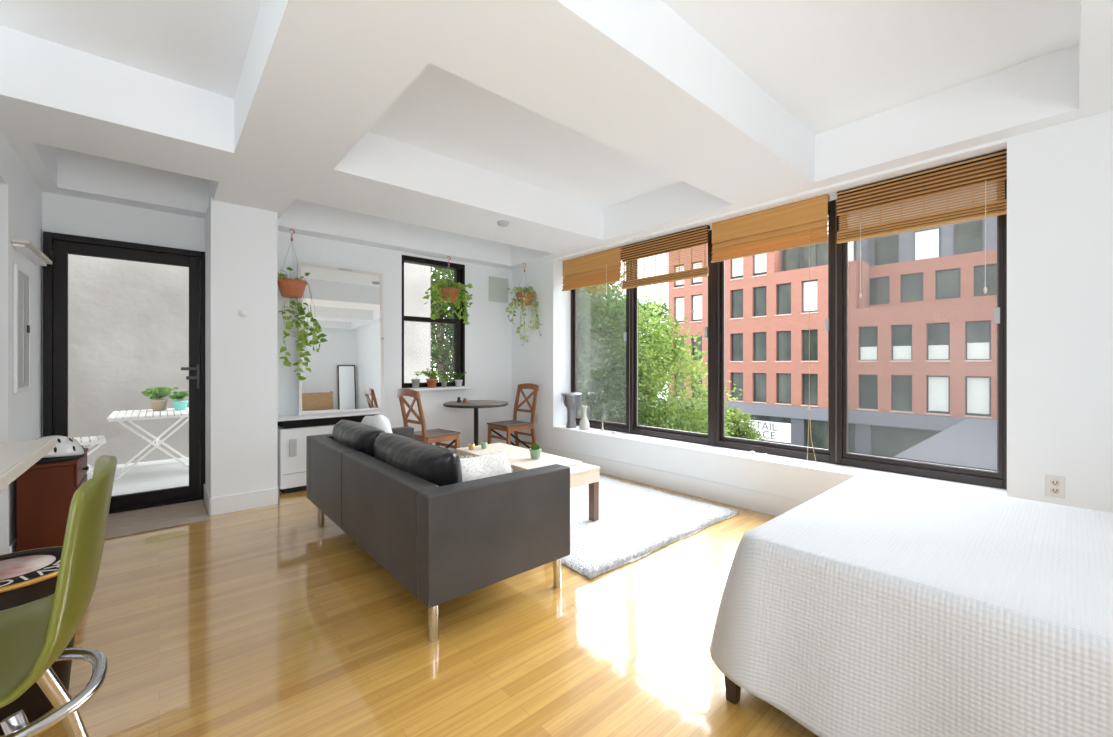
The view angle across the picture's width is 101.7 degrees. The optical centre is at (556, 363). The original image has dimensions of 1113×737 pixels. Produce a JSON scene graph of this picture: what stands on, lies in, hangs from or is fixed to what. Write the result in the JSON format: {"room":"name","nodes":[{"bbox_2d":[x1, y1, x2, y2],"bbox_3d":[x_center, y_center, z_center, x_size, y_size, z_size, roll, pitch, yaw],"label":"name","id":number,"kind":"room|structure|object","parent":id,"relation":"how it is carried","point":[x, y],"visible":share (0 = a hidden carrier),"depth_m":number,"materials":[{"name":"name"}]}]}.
{"room":"studio apartment","nodes":[
{"label":"studio apartment","id":0,"kind":"room"},
{"bbox_2d":[0,130,41,554],"bbox_3d":[-3.174,-0.055,2.504,0.150,2.510,2.250,0,0,-41],"label":"wall","id":1,"kind":"structure","parent":0,"point":[20,195],"depth_m":2.71,"materials":[{"name":"white paint"}]},
{"bbox_2d":[8,539,15,552],"bbox_3d":[-3.498,1.135,2.997,0.012,0.130,0.960,0,0,-41],"label":"baseboard","id":2,"kind":"structure","parent":1,"relation":"attached to","point":[12,548],"depth_m":2.68,"materials":[{"name":"white"}]},
{"bbox_2d":[13,264,30,392],"bbox_3d":[-3.383,-0.210,2.873,0.020,0.780,0.400,0,0,-41],"label":"panel","id":3,"kind":"object","parent":1,"relation":"attached to","point":[21,277],"visible":1,"depth_m":2.83,"materials":[{"name":"white"}]},
{"bbox_2d":[11,238,51,265],"bbox_3d":[-3.448,-0.721,2.988,0.075,0.042,0.760,0,0,-41],"label":"wall ledge","id":4,"kind":"object","parent":1,"relation":"attached to","point":[27,248],"visible":1,"depth_m":2.88,"materials":[{"name":"beige"}]},
{"bbox_2d":[0,438,54,490],"bbox_3d":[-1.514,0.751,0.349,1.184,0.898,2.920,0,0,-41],"label":"countertop","id":5,"kind":"structure","parent":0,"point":[16,457],"depth_m":1.51,"materials":[{"name":"beige wood"}]},
{"bbox_2d":[42,192,511,449],"bbox_3d":[-3.051,-0.055,4.274,6.250,2.510,0.250,0,0,-41],"label":"wall","id":6,"kind":"structure","parent":0,"point":[488,335],"depth_m":5.09,"materials":[{"name":"white paint"}]},
{"bbox_2d":[43,231,204,513],"bbox_3d":[-3.492,0.107,3.729,0.968,2.185,0.188,0,0,-41],"label":"door","id":7,"kind":"structure","parent":6,"relation":"in","point":[57,247],"depth_m":3.65,"materials":[{"name":"black metal"}]},
{"bbox_2d":[402,255,471,390],"bbox_3d":[-1.476,-0.468,5.493,0.885,1.575,0.235,0,0,-41],"label":"window","id":8,"kind":"structure","parent":6,"relation":"in","point":[459,269],"depth_m":5.62,"materials":[{"name":"black metal"}]},
{"bbox_2d":[411,372,421,387],"bbox_3d":[-1.626,0.186,5.275,0.110,0.203,0.126,0,0,25],"label":"potted plant","id":9,"kind":"object","parent":8,"relation":"on","point":[415,382],"visible":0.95,"depth_m":5.23,"materials":[{"name":"green plant"}]},
{"bbox_2d":[421,368,442,387],"bbox_3d":[-1.503,0.169,5.415,0.242,0.237,0.216,0,0,19],"label":"potted plant","id":10,"kind":"object","parent":8,"relation":"on","point":[431,383],"visible":1,"depth_m":5.38,"materials":[{"name":"green plant"}]},
{"bbox_2d":[441,375,448,386],"bbox_3d":[-1.346,0.211,5.493,0.105,0.152,0.159,0,0,-27],"label":"potted plant","id":11,"kind":"object","parent":8,"relation":"on","point":[444,382],"visible":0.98,"depth_m":5.48,"materials":[{"name":"green plant"}]},
{"bbox_2d":[453,372,466,386],"bbox_3d":[-1.224,0.192,5.622,0.178,0.190,0.179,0,0,15],"label":"potted plant","id":12,"kind":"object","parent":8,"relation":"on","point":[458,382],"visible":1,"depth_m":5.60,"materials":[{"name":"green plant"}]},
{"bbox_2d":[489,276,507,302],"bbox_3d":[-0.776,-0.990,6.087,0.310,0.330,0.021,0,0,-41],"label":"wall panel","id":13,"kind":"object","parent":6,"relation":"attached to","point":[498,292],"visible":0.97,"depth_m":6.07,"materials":[{"name":"grey"}]},
{"bbox_2d":[0,473,817,736],"bbox_3d":[-0.701,1.260,1.747,6.850,0.120,7.150,0,0,-41],"label":"floor","id":14,"kind":"structure","parent":0,"point":[267,621],"depth_m":1.96,"materials":[{"name":"brown wood"}]},
{"bbox_2d":[0,546,74,735],"bbox_3d":[-1.893,0.953,1.559,0.396,0.494,0.396,0,0,-41],"label":"table","id":15,"kind":"object","parent":14,"relation":"on","point":[26,576],"visible":0.43,"depth_m":1.52,"materials":[{"name":"black wood"}]},
{"bbox_2d":[0,555,55,579],"bbox_3d":[-1.893,0.718,1.559,0.228,0.024,0.228,0,0,-41],"label":"picture","id":16,"kind":"object","parent":15,"relation":"on","point":[16,567],"depth_m":1.58},
{"bbox_2d":[16,448,88,551],"bbox_3d":[-3.275,0.896,2.981,0.277,0.568,0.620,0,0,-41],"label":"cabinet","id":17,"kind":"object","parent":14,"relation":"on","point":[45,492],"visible":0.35,"depth_m":2.74,"materials":[{"name":"brown wood"}]},
{"bbox_2d":[35,435,84,463],"bbox_3d":[-3.185,0.534,2.873,0.222,0.155,0.278,0,0,26],"label":"helmet","id":18,"kind":"object","parent":17,"relation":"on","point":[66,448],"visible":0.62,"depth_m":2.85,"materials":[{"name":"white plastic"}]},
{"bbox_2d":[0,455,116,736],"bbox_3d":[-1.063,0.693,0.697,0.634,1.014,0.413,0,0,-41],"label":"bar stool","id":19,"kind":"object","parent":14,"relation":"on","point":[34,635],"visible":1,"depth_m":0.77,"materials":[{"name":"green plastic"},{"name":"chrome metal"}]},
{"bbox_2d":[105,500,208,538],"bbox_3d":[-3.178,1.194,3.445,0.805,0.011,0.670,0,0,-41],"label":"door mat","id":20,"kind":"object","parent":14,"relation":"on","point":[125,523],"visible":0.55,"depth_m":3.47,"materials":[{"name":"brown fabric"}]},
{"bbox_2d":[205,197,277,497],"bbox_3d":[-2.758,-0.055,3.953,0.454,2.510,0.620,0,0,-41],"label":"wall pier","id":21,"kind":"object","parent":14,"relation":"on","point":[241,242],"visible":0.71,"depth_m":3.73,"materials":[{"name":"white paint"}]},
{"bbox_2d":[204,484,278,515],"bbox_3d":[-2.754,1.130,3.948,0.478,0.140,0.632,0,0,-41],"label":"baseboard","id":22,"kind":"object","parent":21,"relation":"attached to","point":[268,497],"visible":0.86,"depth_m":3.70,"materials":[{"name":"white"}]},
{"bbox_2d":[237,308,248,317],"bbox_3d":[-2.560,-0.410,3.700,0.084,0.084,0.016,0,0,-41],"label":"thermostat","id":23,"kind":"object","parent":21,"relation":"attached to","point":[242,312],"visible":1,"depth_m":3.70,"materials":[{"name":"white plastic"}]},
{"bbox_2d":[278,411,382,493],"bbox_3d":[-2.280,0.855,4.525,0.961,0.690,0.364,0,0,-41],"label":"cabinet","id":24,"kind":"object","parent":14,"relation":"on","point":[293,430],"visible":0.48,"depth_m":4.22,"materials":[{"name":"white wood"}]},
{"bbox_2d":[278,414,377,428],"bbox_3d":[-2.270,0.560,4.529,0.880,0.070,0.356,0,0,-41],"label":"grille","id":25,"kind":"object","parent":24,"relation":"attached to","point":[317,421],"depth_m":4.33,"materials":[{"name":"black metal"}]},
{"bbox_2d":[278,411,382,421],"bbox_3d":[-2.277,0.517,4.529,0.950,0.014,0.363,0,0,-41],"label":"shelf","id":26,"kind":"object","parent":24,"relation":"attached to","point":[347,415],"depth_m":4.42,"materials":[{"name":"white"}]},
{"bbox_2d":[297,262,383,415],"bbox_3d":[-2.220,-0.244,4.718,0.834,1.505,0.076,0,0,-41],"label":"wall mirror","id":27,"kind":"object","parent":24,"relation":"on","point":[346,374],"visible":0.95,"depth_m":4.71,"materials":[{"name":"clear mirror"}]},
{"bbox_2d":[397,389,460,452],"bbox_3d":[-1.343,0.727,4.746,0.410,0.949,0.532,0,0,42],"label":"dining chair","id":28,"kind":"object","parent":14,"relation":"on","point":[436,436],"visible":0.71,"depth_m":4.63,"materials":[{"name":"brown wood"}]},
{"bbox_2d":[306,420,569,642],"bbox_3d":[-0.919,0.815,2.948,0.815,0.769,2.095,0,0,-41],"label":"sofa","id":29,"kind":"object","parent":14,"relation":"on","point":[404,500],"visible":1,"depth_m":2.20,"materials":[{"name":"grey leather"}]},
{"bbox_2d":[332,420,384,456],"bbox_3d":[-1.388,0.600,3.205,0.245,0.360,0.830,-8,5,-41],"label":"cushion","id":30,"kind":"object","parent":29,"relation":"on","point":[357,437],"depth_m":3.00,"materials":[{"name":"black leather"}]},
{"bbox_2d":[361,414,391,432],"bbox_3d":[-1.341,0.600,3.439,0.228,0.478,0.572,0,0,-32],"label":"throw pillow","id":31,"kind":"object","parent":29,"relation":"on","point":[379,421],"visible":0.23,"depth_m":3.23,"materials":[{"name":"white fabric"}]},
{"bbox_2d":[373,432,462,486],"bbox_3d":[-0.788,0.600,2.521,0.246,0.360,0.970,-8,5,-41],"label":"cushion","id":32,"kind":"object","parent":29,"relation":"on","point":[430,464],"depth_m":2.28,"materials":[{"name":"black leather"}]},
{"bbox_2d":[460,450,512,481],"bbox_3d":[-0.421,0.664,2.453,0.270,0.362,0.510,0,0,41],"label":"throw pillow","id":33,"kind":"object","parent":29,"relation":"on","point":[476,467],"visible":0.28,"depth_m":2.45,"materials":[{"name":"beige fabric"}]},
{"bbox_2d":[443,400,507,445],"bbox_3d":[-0.953,0.831,5.363,0.754,0.738,0.754,0,0,-41],"label":"bistro table","id":34,"kind":"object","parent":14,"relation":"on","point":[475,404],"visible":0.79,"depth_m":5.27,"materials":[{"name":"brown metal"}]},
{"bbox_2d":[487,383,538,447],"bbox_3d":[-0.527,0.727,5.607,0.532,0.949,0.410,0,0,-45],"label":"dining chair","id":35,"kind":"object","parent":14,"relation":"on","point":[514,425],"visible":0.96,"depth_m":5.59,"materials":[{"name":"brown wood"}]},
{"bbox_2d":[561,475,739,578],"bbox_3d":[0.079,1.180,3.932,1.731,0.032,2.322,0,0,-41],"label":"shag rug","id":36,"kind":"object","parent":14,"relation":"on","point":[635,521],"visible":0.5,"depth_m":3.37,"materials":[{"name":"white carpet"}]},
{"bbox_2d":[456,443,599,520],"bbox_3d":[-0.284,0.966,3.718,0.505,0.418,1.285,0,0,-41],"label":"coffee table","id":37,"kind":"object","parent":36,"relation":"on","point":[581,474],"visible":0.35,"depth_m":3.43,"materials":[{"name":"brown wood"}]},
{"bbox_2d":[468,443,474,449],"bbox_3d":[-0.746,0.731,3.975,0.056,0.050,0.056,0,0,-41],"label":"candle cup","id":38,"kind":"object","parent":37,"relation":"on","point":[471,445],"visible":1,"depth_m":3.95,"materials":[{"name":"gold metal"}]},
{"bbox_2d":[481,442,486,448],"bbox_3d":[-0.643,0.729,4.025,0.060,0.055,0.060,0,0,-41],"label":"candle cup","id":39,"kind":"object","parent":37,"relation":"on","point":[483,444],"visible":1,"depth_m":4.00,"materials":[{"name":"green ceramic"}]},
{"bbox_2d":[529,444,541,458],"bbox_3d":[-0.168,0.699,3.604,0.100,0.114,0.100,0,0,-41],"label":"potted cactus","id":40,"kind":"object","parent":37,"relation":"on","point":[535,452],"visible":1,"depth_m":3.57,"materials":[{"name":"green ceramic"}]},
{"bbox_2d":[710,475,1112,736],"bbox_3d":[1.808,0.700,1.367,1.679,1.000,2.251,0,0,-41],"label":"bed","id":41,"kind":"object","parent":14,"relation":"on","point":[872,605],"visible":1,"depth_m":1.35,"materials":[{"name":"white fabric"}]},
{"bbox_2d":[0,0,1112,269],"bbox_3d":[-0.701,-1.515,1.747,6.850,0.450,7.150,0,0,-41],"label":"ceiling","id":42,"kind":"structure","parent":0,"point":[419,127],"depth_m":2.49,"materials":[{"name":"white paint"}]},
{"bbox_2d":[278,229,327,379],"bbox_3d":[-2.459,-0.565,4.375,0.440,1.450,0.389,0,0,-41],"label":"hanging planter","id":43,"kind":"object","parent":42,"relation":"hanging from","point":[289,288],"visible":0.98,"depth_m":4.27,"materials":[{"name":"ceramic"}]},
{"bbox_2d":[423,256,472,324],"bbox_3d":[-1.293,-0.879,5.430,0.596,0.822,0.597,0,0,-41],"label":"hanging planter","id":44,"kind":"object","parent":42,"relation":"hanging from","point":[450,294],"visible":1,"depth_m":5.34,"materials":[{"name":"ceramic"}]},
{"bbox_2d":[497,220,508,226],"bbox_3d":[-0.487,-1.274,4.135,0.110,0.029,0.110,0,0,-41],"label":"smoke detector","id":45,"kind":"object","parent":42,"relation":"attached to","point":[502,223],"visible":1,"depth_m":4.10,"materials":[{"name":"grey plastic"}]},
{"bbox_2d":[505,263,541,345],"bbox_3d":[-0.403,-0.751,5.812,0.463,1.078,0.526,0,0,27],"label":"hanging planter","id":46,"kind":"object","parent":42,"relation":"hanging from","point":[524,299],"visible":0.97,"depth_m":5.71,"materials":[{"name":"ceramic"}]},
{"bbox_2d":[512,110,1112,512],"bbox_3d":[1.658,-0.055,3.948,0.400,2.510,6.950,0,0,-41],"label":"wall","id":47,"kind":"structure","parent":0,"point":[1060,177],"depth_m":2.51,"materials":[{"name":"white paint"}]},
{"bbox_2d":[571,253,628,432],"bbox_3d":[0.527,-0.242,5.439,0.095,2.055,0.958,0,0,-41],"label":"window","id":48,"kind":"structure","parent":47,"relation":"in","point":[612,426],"depth_m":5.43,"materials":[{"name":"brown metal"}]},
{"bbox_2d":[562,247,621,294],"bbox_3d":[0.389,-1.012,5.266,0.091,0.505,0.935,0,0,-41],"label":"window blind","id":49,"kind":"object","parent":48,"relation":"attached to","point":[604,267],"visible":1,"depth_m":5.22,"materials":[{"name":"brown wood"}]},
{"bbox_2d":[629,261,629,432],"bbox_3d":[0.848,-0.242,5.077,0.100,2.055,0.008,0,0,-41],"label":"trim","id":50,"kind":"structure","parent":47,"relation":"attached to","point":[629,261],"depth_m":5.04,"materials":[{"name":"brown metal"}]},
{"bbox_2d":[511,439,805,516],"bbox_3d":[1.585,1.117,3.718,0.014,0.165,6.700,0,0,-41],"label":"baseboard","id":51,"kind":"structure","parent":47,"relation":"attached to","point":[770,504],"depth_m":4.13,"materials":[{"name":"white paint"}]},
{"bbox_2d":[630,230,711,445],"bbox_3d":[1.176,-0.242,4.699,0.095,2.055,0.994,0,0,-41],"label":"window","id":52,"kind":"structure","parent":47,"relation":"in","point":[692,437],"depth_m":4.79,"materials":[{"name":"brown metal"}]},
{"bbox_2d":[621,225,709,289],"bbox_3d":[1.054,-1.034,4.530,0.062,0.463,1.022,0,0,-41],"label":"window blind","id":53,"kind":"object","parent":52,"relation":"attached to","point":[695,237],"visible":1,"depth_m":4.47,"materials":[{"name":"brown wood"}]},
{"bbox_2d":[712,244,714,445],"bbox_3d":[1.517,-0.242,4.314,0.100,2.055,0.035,0,0,-41],"label":"trim","id":54,"kind":"structure","parent":47,"relation":"attached to","point":[713,264],"depth_m":4.28,"materials":[{"name":"brown metal"}]},
{"bbox_2d":[715,200,835,463],"bbox_3d":[1.861,-0.242,3.918,0.095,2.055,1.012,0,0,-41],"label":"window","id":55,"kind":"structure","parent":47,"relation":"in","point":[828,455],"depth_m":3.78,"materials":[{"name":"brown metal"}]},
{"bbox_2d":[711,194,829,464],"bbox_3d":[1.721,-0.247,3.747,0.091,2.035,0.945,0,0,-41],"label":"window blind","id":56,"kind":"object","parent":55,"relation":"attached to","point":[805,222],"visible":1,"depth_m":3.66,"materials":[{"name":"brown wood"}]},
{"bbox_2d":[556,425,1006,495],"bbox_3d":[1.381,0.783,4.184,0.285,0.008,3.966,0,0,-41],"label":"windowsill","id":57,"kind":"structure","parent":47,"relation":"attached to","point":[842,469],"depth_m":3.57,"materials":[{"name":"white paint"}]},
{"bbox_2d":[561,392,581,427],"bbox_3d":[0.181,0.569,5.519,0.250,0.420,0.250,0,0,-41],"label":"vase","id":58,"kind":"object","parent":57,"relation":"on","point":[571,400],"visible":1,"depth_m":5.46,"materials":[{"name":"grey ceramic"}]},
{"bbox_2d":[579,406,589,429],"bbox_3d":[0.331,0.641,5.371,0.128,0.275,0.128,0,0,-41],"label":"vase","id":59,"kind":"object","parent":57,"relation":"on","point":[584,424],"visible":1,"depth_m":5.34,"materials":[{"name":"white ceramic"}]},
{"bbox_2d":[836,199,836,463],"bbox_3d":[2.199,-0.242,3.537,0.100,2.055,0.008,0,0,-41],"label":"trim","id":60,"kind":"structure","parent":47,"relation":"attached to","point":[836,199],"depth_m":3.50,"materials":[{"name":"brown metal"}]},
{"bbox_2d":[837,179,1006,489],"bbox_3d":[2.514,-0.242,3.173,0.095,2.055,0.955,0,0,-41],"label":"window","id":61,"kind":"structure","parent":47,"relation":"in","point":[998,479],"depth_m":3.09,"materials":[{"name":"brown metal"}]},
{"bbox_2d":[836,150,1006,297],"bbox_3d":[2.366,-0.843,3.011,0.091,0.845,0.893,0,0,-41],"label":"window blind","id":62,"kind":"object","parent":61,"relation":"attached to","point":[973,188],"visible":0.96,"depth_m":2.96,"materials":[{"name":"brown wood"}]},
{"bbox_2d":[1045,474,1064,498],"bbox_3d":[2.697,0.665,2.451,0.010,0.116,0.072,0,0,-41],"label":"wall outlet","id":63,"kind":"object","parent":47,"relation":"attached to","point":[1054,485],"visible":1,"depth_m":2.45,"materials":[{"name":"white plastic"}]},
{"bbox_2d":[1051,487,1058,493],"bbox_3d":[2.695,0.686,2.449,0.003,0.033,0.033,0,0,-41],"label":"socket","id":64,"kind":"object","parent":63,"relation":"attached to","point":[1054,490],"depth_m":2.45,"materials":[{"name":"white plastic"}]},
{"bbox_2d":[1051,479,1059,485],"bbox_3d":[2.695,0.644,2.449,0.003,0.033,0.033,0,0,-41],"label":"socket","id":65,"kind":"object","parent":63,"relation":"attached to","point":[1054,482],"depth_m":2.45,"materials":[{"name":"white plastic"}]},
{"label":"outside","id":66,"kind":"structure","parent":0,"visible":0},
{"bbox_2d":[431,267,453,381],"bbox_3d":[-3.889,-1.416,13.777,6.461,8.012,5.385,0,0,28],"label":"leafy tree","id":67,"kind":"object","parent":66,"point":[440,357],"visible":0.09,"depth_m":12.58,"materials":[{"name":"green plant"}]},
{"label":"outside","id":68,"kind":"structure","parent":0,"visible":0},
{"bbox_3d":[17.964,6.950,35.707,65.900,0.300,110.000,0,0,-41],"label":"ground","id":69,"kind":"structure","parent":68,"visible":0},
{"bbox_2d":[438,264,663,427],"bbox_3d":[-0.661,0.918,13.650,7.113,11.778,7.585,0,0,40],"label":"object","id":70,"kind":"object","parent":69,"relation":"on","point":[598,374],"visible":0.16,"depth_m":13.13,"materials":[{"name":"green plant"}]},
{"bbox_2d":[577,272,676,421],"bbox_3d":[0.343,-0.160,23.087,10.341,13.931,10.872,0,0,-30],"label":"leafy tree","id":71,"kind":"object","parent":69,"relation":"on","point":[612,285],"visible":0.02,"depth_m":21.03,"materials":[{"name":"green plant"}]},
{"bbox_2d":[599,296,667,401],"bbox_3d":[8.777,-0.982,58.560,11.572,15.575,14.151,0,0,-41],"label":"leafy tree","id":72,"kind":"object","parent":69,"relation":"on","point":[654,301],"visible":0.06,"depth_m":55.96,"materials":[{"name":"green plant"}]},
{"bbox_2d":[586,398,725,435],"bbox_3d":[2.584,3.917,13.289,5.873,5.787,4.381,0,0,3],"label":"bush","id":73,"kind":"object","parent":69,"relation":"on","point":[601,411],"visible":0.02,"depth_m":13.15,"materials":[{"name":"green plant"}]},
{"bbox_2d":[577,286,753,436],"bbox_3d":[2.531,2.054,15.092,6.819,9.509,6.346,0,0,-34],"label":"leafy tree","id":74,"kind":"object","parent":69,"relation":"on","point":[670,353],"visible":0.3,"depth_m":14.42,"materials":[{"name":"green plant"}]},
{"bbox_2d":[683,405,767,441],"bbox_3d":[9.397,4.560,25.399,5.253,4.510,3.064,0,0,30],"label":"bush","id":75,"kind":"object","parent":69,"relation":"on","point":[744,432],"visible":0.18,"depth_m":24.72,"materials":[{"name":"green plant"}]},
{"bbox_2d":[667,216,996,457],"bbox_3d":[26.596,-2.000,34.699,14.250,17.600,33.100,0,0,-41],"label":"brick building","id":76,"kind":"structure","parent":69,"relation":"on","point":[922,330],"depth_m":31.16,"materials":[{"name":"red brick"}]},
{"bbox_2d":[676,266,683,284],"bbox_3d":[11.457,-8.156,41.905,0.010,1.728,0.980,0,0,-41],"label":"window shade","id":77,"kind":"object","parent":76,"relation":"hanging from","point":[681,282],"depth_m":41.89,"materials":[{"name":"white"}]},
{"bbox_2d":[676,298,683,320],"bbox_3d":[11.457,-5.001,41.905,0.010,2.118,0.980,0,0,-41],"label":"window shade","id":78,"kind":"object","parent":76,"relation":"hanging from","point":[680,307],"depth_m":41.93,"materials":[{"name":"white fabric"}]},
{"bbox_2d":[693,263,701,282],"bbox_3d":[12.657,-8.156,40.537,0.010,1.728,0.980,0,0,-41],"label":"window shade","id":79,"kind":"object","parent":76,"relation":"hanging from","point":[695,280],"depth_m":40.56,"materials":[{"name":"white"}]},
{"bbox_2d":[693,295,701,319],"bbox_3d":[12.657,-5.001,40.537,0.010,2.118,0.980,0,0,-41],"label":"window shade","id":80,"kind":"object","parent":76,"relation":"hanging from","point":[697,299],"depth_m":40.56,"materials":[{"name":"white fabric"}]},
{"bbox_2d":[732,257,742,276],"bbox_3d":[15.117,-8.156,37.733,0.010,1.728,0.980,0,0,-41],"label":"window shade","id":81,"kind":"object","parent":76,"relation":"hanging from","point":[737,264],"depth_m":37.76,"materials":[{"name":"white"}]},
{"bbox_2d":[755,253,765,272],"bbox_3d":[16.369,-8.156,36.304,0.010,1.728,0.980,0,0,-41],"label":"window shade","id":82,"kind":"object","parent":76,"relation":"hanging from","point":[760,260],"depth_m":36.32,"materials":[{"name":"white"}]},
{"bbox_2d":[804,281,816,310],"bbox_3d":[18.809,-4.978,33.523,0.010,2.163,0.980,0,0,-41],"label":"window shade","id":83,"kind":"object","parent":76,"relation":"hanging from","point":[813,284],"depth_m":33.49,"materials":[{"name":"white fabric"}]},
{"bbox_2d":[861,347,876,359],"bbox_3d":[21.222,-0.697,30.771,0.010,0.874,0.980,0,0,-41],"label":"window shade","id":84,"kind":"object","parent":76,"relation":"hanging from","point":[867,353],"depth_m":30.76,"materials":[{"name":"white fabric"}]},
{"bbox_2d":[893,346,910,359],"bbox_3d":[22.436,-0.697,29.388,0.010,0.874,0.980,0,0,-41],"label":"window shade","id":85,"kind":"object","parent":76,"relation":"hanging from","point":[899,352],"depth_m":29.39,"materials":[{"name":"white fabric"}]},
{"bbox_2d":[928,345,948,358],"bbox_3d":[23.636,-0.697,28.019,0.010,0.874,0.980,0,0,-41],"label":"window shade","id":86,"kind":"object","parent":76,"relation":"hanging from","point":[934,351],"depth_m":28.02,"materials":[{"name":"white fabric"}]},
{"bbox_2d":[928,377,948,411],"bbox_3d":[23.636,1.887,28.019,0.010,2.115,0.980,0,0,-41],"label":"window shade","id":87,"kind":"object","parent":76,"relation":"hanging from","point":[938,387],"depth_m":28.02,"materials":[{"name":"white fabric"}]},
{"bbox_2d":[967,342,988,358],"bbox_3d":[24.829,-0.743,26.659,0.010,0.966,0.980,0,0,-41],"label":"window shade","id":88,"kind":"object","parent":76,"relation":"hanging from","point":[975,350],"depth_m":26.68,"materials":[{"name":"white fabric"}]},
{"bbox_2d":[967,377,988,413],"bbox_3d":[24.829,1.887,26.659,0.010,2.115,0.980,0,0,-41],"label":"window shade","id":89,"kind":"object","parent":76,"relation":"hanging from","point":[977,387],"depth_m":26.66,"materials":[{"name":"white fabric"}]},
{"bbox_2d":[893,419,996,471],"bbox_3d":[16.725,4.500,9.215,11.300,4.600,13.800,0,0,-41],"label":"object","id":90,"kind":"structure","parent":69,"relation":"on","point":[969,443],"depth_m":11.72,"materials":[{"name":"grey metal"}]},
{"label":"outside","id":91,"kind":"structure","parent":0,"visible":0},
{"bbox_2d":[86,457,188,495],"bbox_3d":[-4.288,1.270,4.851,7.950,0.100,2.250,0,0,-41],"label":"floor","id":92,"kind":"structure","parent":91,"point":[168,473],"depth_m":4.89,"materials":[{"name":"grey"}]},
{"bbox_2d":[74,435,105,474],"bbox_3d":[-4.910,0.802,4.573,0.432,0.849,0.535,0,0,43],"label":"folding chair","id":93,"kind":"object","parent":92,"relation":"on","point":[100,440],"visible":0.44,"depth_m":4.60,"materials":[{"name":"white paint"}]},
{"bbox_2d":[107,407,188,479],"bbox_3d":[-4.579,0.904,5.189,0.758,0.698,0.900,0,0,-41],"label":"folding table","id":94,"kind":"object","parent":92,"relation":"on","point":[117,415],"visible":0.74,"depth_m":5.03,"materials":[{"name":"white paint"}]},
{"bbox_2d":[141,387,178,410],"bbox_3d":[-4.701,0.416,5.329,0.365,0.277,0.311,0,0,18],"label":"potted plant","id":95,"kind":"object","parent":94,"relation":"on","point":[158,404],"visible":0.99,"depth_m":5.30,"materials":[{"name":"green plant"}]},
{"bbox_2d":[165,390,188,409],"bbox_3d":[-4.527,0.434,5.415,0.251,0.240,0.293,0,0,16],"label":"potted plant","id":96,"kind":"object","parent":94,"relation":"on","point":[179,404],"visible":0.98,"depth_m":5.37,"materials":[{"name":"green plant"}]},
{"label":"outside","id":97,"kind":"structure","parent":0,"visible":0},
{"bbox_2d":[68,254,430,467],"bbox_3d":[-5.222,-0.840,5.696,7.660,4.320,0.250,0,0,-41],"label":"wall","id":98,"kind":"structure","parent":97,"point":[128,321],"depth_m":5.55,"materials":[{"name":"beige concrete"}]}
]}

